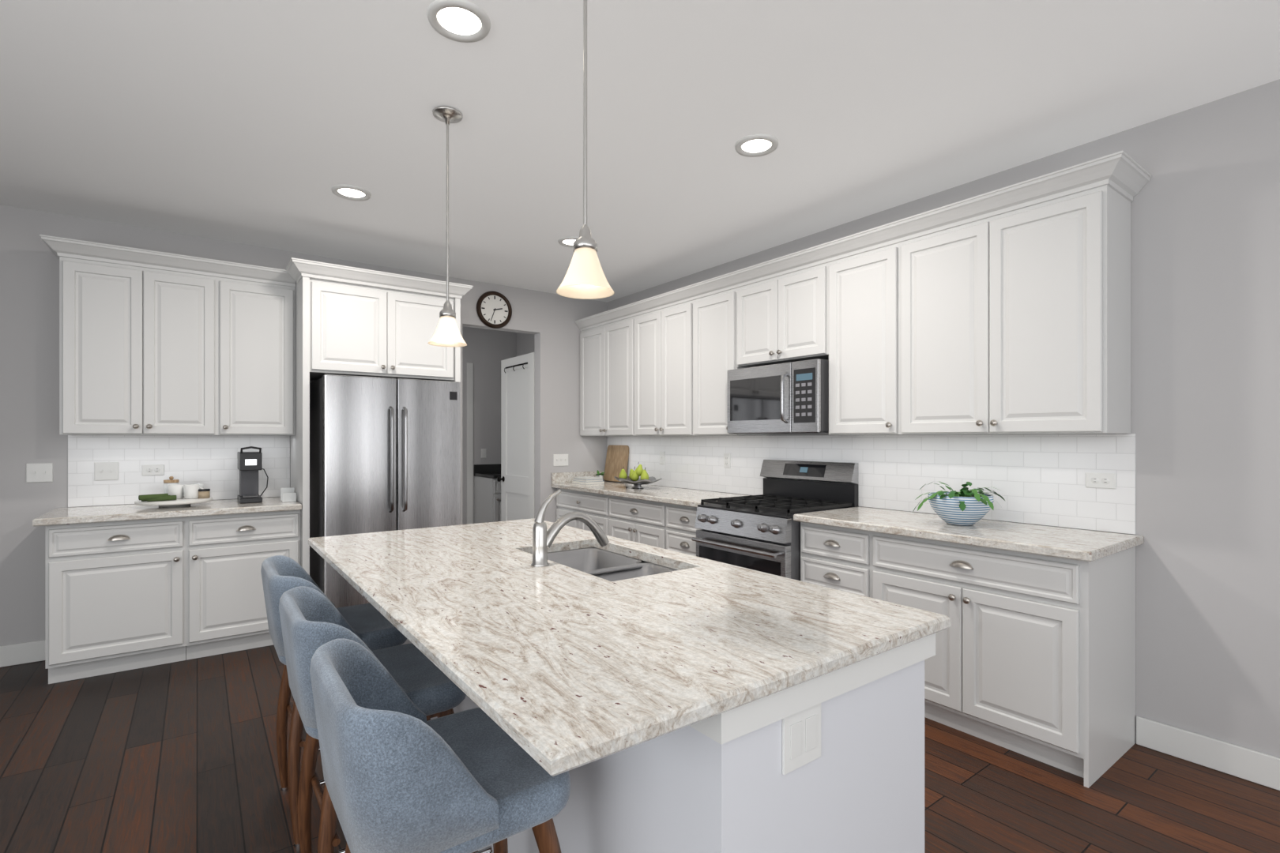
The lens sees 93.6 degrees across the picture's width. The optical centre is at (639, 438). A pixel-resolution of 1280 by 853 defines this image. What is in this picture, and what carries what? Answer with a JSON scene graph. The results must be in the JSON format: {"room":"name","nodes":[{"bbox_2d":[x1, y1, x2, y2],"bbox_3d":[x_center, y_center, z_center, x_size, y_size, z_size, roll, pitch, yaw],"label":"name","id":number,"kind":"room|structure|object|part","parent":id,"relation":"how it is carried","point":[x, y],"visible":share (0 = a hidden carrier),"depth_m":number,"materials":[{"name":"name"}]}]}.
{"room":"kitchen","nodes":[
{"label":"kitchen","id":0,"kind":"room"},
{"bbox_2d":[0,204,607,646],"bbox_3d":[-3.011,-0.015,4.228,6.770,2.750,0.120,0,0,-36],"label":"wall","id":1,"kind":"structure","parent":0,"point":[29,270],"depth_m":3.70,"materials":[{"name":"grey paint"}]},
{"bbox_2d":[0,640,45,667],"bbox_3d":[-4.630,1.297,2.950,2.608,0.124,0.014,0,0,-36],"label":"baseboard","id":2,"kind":"structure","parent":1,"relation":"attached to","point":[21,653],"depth_m":3.61,"materials":[{"name":"white wood"}]},
{"bbox_2d":[26,463,52,482],"bbox_3d":[-3.663,0.210,3.662,0.116,0.115,0.016,0,0,-36],"label":"switch","id":3,"kind":"object","parent":1,"relation":"attached to","point":[35,472],"visible":1,"depth_m":3.66,"materials":[{"name":"white plastic"}]},
{"bbox_2d":[39,234,296,435],"bbox_3d":[-2.994,-0.588,3.924,1.270,1.131,0.386,0,0,-36],"label":"upper cabinet","id":4,"kind":"object","parent":1,"relation":"attached to","point":[152,342],"visible":0.98,"depth_m":3.78,"materials":[{"name":"white paint"}]},
{"bbox_2d":[67,435,289,507],"bbox_3d":[-3.080,0.204,4.097,1.200,0.448,0.008,0,0,-36],"label":"backsplash","id":5,"kind":"structure","parent":1,"relation":"attached to","point":[210,461],"depth_m":4.02,"materials":[{"name":"tile"}]},
{"bbox_2d":[94,462,118,480],"bbox_3d":[-3.410,0.210,3.839,0.116,0.115,0.016,0,0,-36],"label":"switch","id":6,"kind":"object","parent":5,"relation":"attached to","point":[103,471],"visible":1,"depth_m":3.84,"materials":[{"name":"white plastic"}]},
{"bbox_2d":[142,464,164,475],"bbox_3d":[-3.226,0.210,3.980,0.115,0.070,0.007,0,0,-36],"label":"outlet","id":7,"kind":"object","parent":5,"relation":"attached to","point":[151,469],"visible":1,"depth_m":3.98,"materials":[{"name":"white plastic"}]},
{"bbox_2d":[476,290,511,328],"bbox_3d":[-1.303,-1.155,5.390,0.336,0.336,0.035,0,0,-36],"label":"clock","id":8,"kind":"object","parent":1,"relation":"attached to","point":[494,310],"visible":1,"depth_m":5.38,"materials":[{"name":"brown metal"}]},
{"bbox_2d":[496,352,534,521],"bbox_3d":[-1.262,0.261,6.079,0.106,2.182,0.760,0,0,-36],"label":"hall door","id":9,"kind":"structure","parent":1,"relation":"in","point":[517,479],"depth_m":6.08,"materials":[{"name":"white wood"}]},
{"bbox_2d":[553,454,568,466],"bbox_3d":[-0.761,0.210,5.802,0.162,0.115,0.016,0,0,-36],"label":"switch","id":10,"kind":"object","parent":1,"relation":"attached to","point":[559,460],"visible":1,"depth_m":5.80,"materials":[{"name":"white plastic"}]},
{"bbox_2d":[462,326,516,524],"bbox_3d":[-2.603,-0.015,7.213,2.570,2.750,0.100,0,0,-36],"label":"wall","id":11,"kind":"structure","parent":0,"point":[485,348],"depth_m":7.62,"materials":[{"name":"grey paint"}]},
{"bbox_2d":[466,362,473,524],"bbox_3d":[-2.123,0.210,7.493,0.075,2.300,0.017,0,0,-36],"label":"door frame","id":12,"kind":"structure","parent":11,"relation":"attached to","point":[469,366],"depth_m":7.48,"materials":[{"name":"white wood"}]},
{"bbox_2d":[481,448,486,458],"bbox_3d":[-1.977,0.190,7.602,0.070,0.115,0.016,0,0,-36],"label":"switch","id":13,"kind":"object","parent":11,"relation":"attached to","point":[483,451],"visible":1,"depth_m":7.61,"materials":[{"name":"white plastic"}]},
{"bbox_2d":[0,0,1279,332],"bbox_3d":[-1.248,-1.420,1.751,6.870,0.060,10.500,0,0,-36],"label":"ceiling","id":14,"kind":"structure","parent":0,"point":[235,121],"depth_m":2.50,"materials":[{"name":"white paint"}]},
{"bbox_2d":[331,184,371,200],"bbox_3d":[-1.626,-1.384,3.385,0.204,0.012,0.204,0,0,-36],"label":"recessed light","id":15,"kind":"object","parent":14,"relation":"in","point":[349,192],"visible":1,"depth_m":3.38,"materials":[{"name":"white plastic"}]},
{"bbox_2d":[427,105,466,346],"bbox_3d":[-0.821,-0.896,2.563,0.160,0.988,0.160,0,0,-36],"label":"pendant light","id":16,"kind":"object","parent":14,"relation":"hanging from","point":[447,333],"visible":1,"depth_m":2.55,"materials":[{"name":"white glass"}]},
{"bbox_3d":[-0.821,-0.462,2.563,0.160,0.120,0.160,0,0,-36],"label":"lamp shade","id":17,"kind":"part","parent":16,"relation":"part of","materials":[{"name":"white glass"}]},
{"bbox_2d":[426,0,490,42],"bbox_3d":[-0.600,-1.384,1.993,0.204,0.012,0.204,0,0,-36],"label":"recessed light","id":18,"kind":"object","parent":14,"relation":"in","point":[464,18],"visible":1,"depth_m":1.99,"materials":[{"name":"white plastic"}]},
{"bbox_2d":[557,236,579,247],"bbox_3d":[-0.475,-1.384,4.234,0.204,0.012,0.204,0,0,-36],"label":"recessed light","id":19,"kind":"object","parent":14,"relation":"in","point":[568,242],"visible":0.59,"depth_m":4.21,"materials":[{"name":"white plastic"}]},
{"bbox_2d":[556,0,613,299],"bbox_3d":[-0.150,-0.896,1.653,0.160,0.988,0.160,0,0,-36],"label":"pendant light","id":20,"kind":"object","parent":14,"relation":"hanging from","point":[585,278],"visible":1,"depth_m":1.65,"materials":[{"name":"white glass"}]},
{"bbox_3d":[-0.150,-0.462,1.653,0.160,0.120,0.160,0,0,-36],"label":"lamp shade","id":21,"kind":"part","parent":20,"relation":"part of","materials":[{"name":"white glass"}]},
{"bbox_2d":[734,133,778,157],"bbox_3d":[0.551,-1.384,2.842,0.204,0.012,0.204,0,0,-36],"label":"recessed light","id":22,"kind":"object","parent":14,"relation":"in","point":[759,144],"visible":1,"depth_m":2.84,"materials":[{"name":"white plastic"}]},
{"bbox_2d":[0,644,1279,852],"bbox_3d":[-1.248,1.390,1.751,6.870,0.060,10.500,0,0,-36],"label":"floor","id":23,"kind":"structure","parent":0,"point":[179,757],"depth_m":2.36,"materials":[{"name":"brown wood"}]},
{"bbox_2d":[32,496,301,684],"bbox_3d":[-2.913,0.895,3.824,1.258,0.930,0.643,0,0,-36],"label":"base cabinet","id":24,"kind":"object","parent":23,"relation":"on","point":[130,586],"visible":0.96,"depth_m":3.55,"materials":[{"name":"white paint"}]},
{"bbox_2d":[32,496,301,527],"bbox_3d":[-2.913,0.450,3.823,1.257,0.040,0.642,0,0,-36],"label":"countertop","id":25,"kind":"structure","parent":24,"relation":"on","point":[130,512],"depth_m":3.61,"materials":[{"name":"stone"}]},
{"bbox_2d":[134,476,212,507],"bbox_3d":[-2.959,0.337,3.819,0.392,0.184,0.392,0,0,-36],"label":"serving tray","id":26,"kind":"object","parent":25,"relation":"on","point":[173,495],"visible":1,"depth_m":3.81,"materials":[{"name":"white ceramic"}]},
{"bbox_2d":[237,446,268,504],"bbox_3d":[-2.651,0.240,4.130,0.183,0.377,0.369,0,0,-36],"label":"coffee maker","id":27,"kind":"object","parent":25,"relation":"on","point":[249,463],"visible":1,"depth_m":4.03,"materials":[{"name":"black plastic"}]},
{"bbox_2d":[280,487,296,502],"bbox_3d":[-2.398,0.385,4.096,0.080,0.089,0.100,0,0,-36],"label":"acrylic holder","id":28,"kind":"object","parent":25,"relation":"on","point":[287,495],"visible":1,"depth_m":4.07,"materials":[{"name":"white"}]},
{"bbox_2d":[260,555,407,848],"bbox_3d":[-1.138,0.907,2.254,0.463,0.907,0.504,0,0,-36],"label":"stool","id":29,"kind":"object","parent":23,"relation":"on","point":[280,574],"visible":0.49,"depth_m":2.15,"materials":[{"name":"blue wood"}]},
{"bbox_3d":[-1.143,0.608,2.251,0.450,0.310,0.504,0,0,-36],"label":"seat","id":30,"kind":"part","parent":29,"relation":"part of","materials":[{"name":"fabric"}]},
{"bbox_2d":[278,586,475,852],"bbox_3d":[-0.776,0.907,1.763,0.463,0.907,0.504,0,0,-36],"label":"stool","id":31,"kind":"object","parent":23,"relation":"on","point":[309,620],"visible":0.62,"depth_m":1.68,"materials":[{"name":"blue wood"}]},
{"bbox_3d":[-0.781,0.608,1.760,0.450,0.310,0.504,0,0,-36],"label":"seat","id":32,"kind":"part","parent":31,"relation":"part of","materials":[{"name":"fabric"}]},
{"bbox_2d":[286,257,473,575],"bbox_3d":[-1.957,0.103,4.475,1.194,2.513,0.730,0,0,-36],"label":"tall cabinet","id":33,"kind":"object","parent":23,"relation":"on","point":[350,321],"visible":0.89,"depth_m":4.15,"materials":[{"name":"white paint"}]},
{"bbox_2d":[309,374,460,608],"bbox_3d":[-1.886,0.472,4.430,0.898,1.775,0.831,0,0,-36],"label":"refrigerator","id":34,"kind":"object","parent":23,"relation":"on","point":[385,453],"visible":0.5,"depth_m":4.10,"materials":[{"name":"grey metal"}]},
{"bbox_2d":[309,638,570,852],"bbox_3d":[-0.420,0.907,1.280,0.463,0.907,0.504,0,0,-36],"label":"stool","id":35,"kind":"object","parent":23,"relation":"on","point":[397,781],"visible":0.95,"depth_m":1.08,"materials":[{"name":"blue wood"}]},
{"bbox_2d":[474,463,500,523],"bbox_3d":[-1.666,0.845,7.447,0.576,1.030,0.630,0,0,-36],"label":"base cabinet","id":36,"kind":"object","parent":23,"relation":"on","point":[487,490],"visible":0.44,"depth_m":7.27,"materials":[{"name":"white paint"}]},
{"bbox_2d":[308,489,950,852],"bbox_3d":[-0.341,0.768,2.025,1.085,1.184,2.215,0,0,-36],"label":"kitchen island","id":37,"kind":"object","parent":23,"relation":"on","point":[664,683],"visible":1,"depth_m":1.31,"materials":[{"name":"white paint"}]},
{"bbox_2d":[530,489,609,567],"bbox_3d":[-0.240,0.303,2.109,0.307,0.253,0.060,0,0,-36],"label":"faucet","id":38,"kind":"object","parent":37,"relation":"on","point":[542,540],"depth_m":2.04,"materials":[{"name":"silver metal"}]},
{"bbox_2d":[547,546,677,581],"bbox_3d":[-0.142,0.562,2.181,0.400,0.196,0.720,0,0,-36],"label":"sink","id":39,"kind":"object","parent":37,"relation":"in","point":[608,563],"depth_m":2.41,"materials":[{"name":"metal"}]},
{"bbox_2d":[782,703,820,775],"bbox_3d":[0.321,0.588,1.186,0.114,0.116,0.008,0,0,-36],"label":"island outlet","id":40,"kind":"object","parent":37,"relation":"attached to","point":[801,731],"visible":0.89,"depth_m":1.18,"materials":[{"name":"white plastic"}]},
{"bbox_2d":[691,459,858,580],"bbox_3d":[0.851,0.757,3.874,0.764,1.205,0.758,0,0,-36],"label":"range","id":41,"kind":"object","parent":23,"relation":"on","point":[760,532],"visible":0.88,"depth_m":3.79,"materials":[{"name":"grey metal"}]},
{"bbox_2d":[551,470,1144,788],"bbox_3d":[0.689,0.845,4.199,0.643,1.030,4.311,0,0,-36],"label":"base cabinet","id":42,"kind":"object","parent":23,"relation":"on","point":[1035,660],"visible":0.62,"depth_m":2.63,"materials":[{"name":"white paint"}]},
{"bbox_2d":[551,470,1144,562],"bbox_3d":[0.689,0.400,4.199,0.642,0.140,4.311,0,0,-36],"label":"countertop","id":43,"kind":"structure","parent":42,"relation":"on","point":[1084,545],"depth_m":2.93,"materials":[{"name":"stone"}]},
{"bbox_2d":[572,476,604,485],"bbox_3d":[-0.498,0.400,5.733,0.202,0.059,0.260,0,0,-36],"label":"books","id":44,"kind":"object","parent":43,"relation":"on","point":[585,480],"visible":1,"depth_m":5.66,"materials":[{"name":"white paper"}]},
{"bbox_2d":[594,470,605,479],"bbox_3d":[-0.398,0.371,5.914,0.125,0.116,0.127,0,0,-12],"label":"plant","id":45,"kind":"object","parent":44,"relation":"on","point":[598,475],"visible":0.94,"depth_m":5.89,"materials":[{"name":"green plant"}]},
{"bbox_2d":[603,444,628,482],"bbox_3d":[-0.233,0.247,5.928,0.086,0.359,0.350,0,0,-36],"label":"cutting board","id":46,"kind":"object","parent":43,"relation":"on","point":[617,457],"visible":0.81,"depth_m":5.91,"materials":[{"name":"brown wood"}]},
{"bbox_2d":[613,464,662,488],"bbox_3d":[-0.021,0.316,5.202,0.340,0.225,0.492,0,0,-36],"label":"dish","id":47,"kind":"object","parent":43,"relation":"on","point":[634,479],"visible":1,"depth_m":5.17,"materials":[{"name":"green food"}]},
{"bbox_2d":[912,481,1005,526],"bbox_3d":[1.628,0.319,3.026,0.466,0.221,0.418,0,0,-36],"label":"potted plant","id":48,"kind":"object","parent":43,"relation":"on","point":[966,507],"visible":1,"depth_m":2.92,"materials":[{"name":"ceramic"}]},
{"bbox_2d":[516,79,1279,758],"bbox_3d":[1.474,-0.015,3.758,0.108,2.750,10.300,0,0,-36],"label":"wall","id":49,"kind":"structure","parent":0,"point":[1206,222],"depth_m":2.56,"materials":[{"name":"grey paint"}]},
{"bbox_2d":[723,453,730,468],"bbox_3d":[0.685,0.175,4.729,0.007,0.115,0.070,0,0,-36],"label":"outlet","id":50,"kind":"object","parent":49,"relation":"attached to","point":[727,457],"visible":1,"depth_m":4.72,"materials":[{"name":"white plastic"}]},
{"bbox_2d":[574,150,1151,436],"bbox_3d":[0.801,-0.588,4.264,0.386,1.131,4.338,0,0,-36],"label":"upper cabinet","id":51,"kind":"object","parent":49,"relation":"attached to","point":[1007,310],"visible":0.98,"depth_m":3.10,"materials":[{"name":"white paint"}]},
{"bbox_2d":[727,358,828,433],"bbox_3d":[0.973,-0.252,3.964,0.463,0.441,0.756,0,0,-36],"label":"microwave","id":52,"kind":"object","parent":51,"relation":"attached to","point":[792,397],"visible":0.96,"depth_m":3.78,"materials":[{"name":"grey metal"}]},
{"bbox_2d":[1085,472,1116,489],"bbox_3d":[2.127,0.195,2.773,0.007,0.070,0.115,0,0,-36],"label":"outlet","id":53,"kind":"object","parent":49,"relation":"attached to","point":[1094,480],"visible":1,"depth_m":2.77,"materials":[{"name":"white plastic"}]},
{"bbox_2d":[1136,716,1279,790],"bbox_3d":[3.341,1.297,1.134,0.014,0.124,3.820,0,0,-36],"label":"baseboard","id":54,"kind":"structure","parent":49,"relation":"attached to","point":[1262,769],"depth_m":2.47,"materials":[{"name":"white wood"}]}
]}

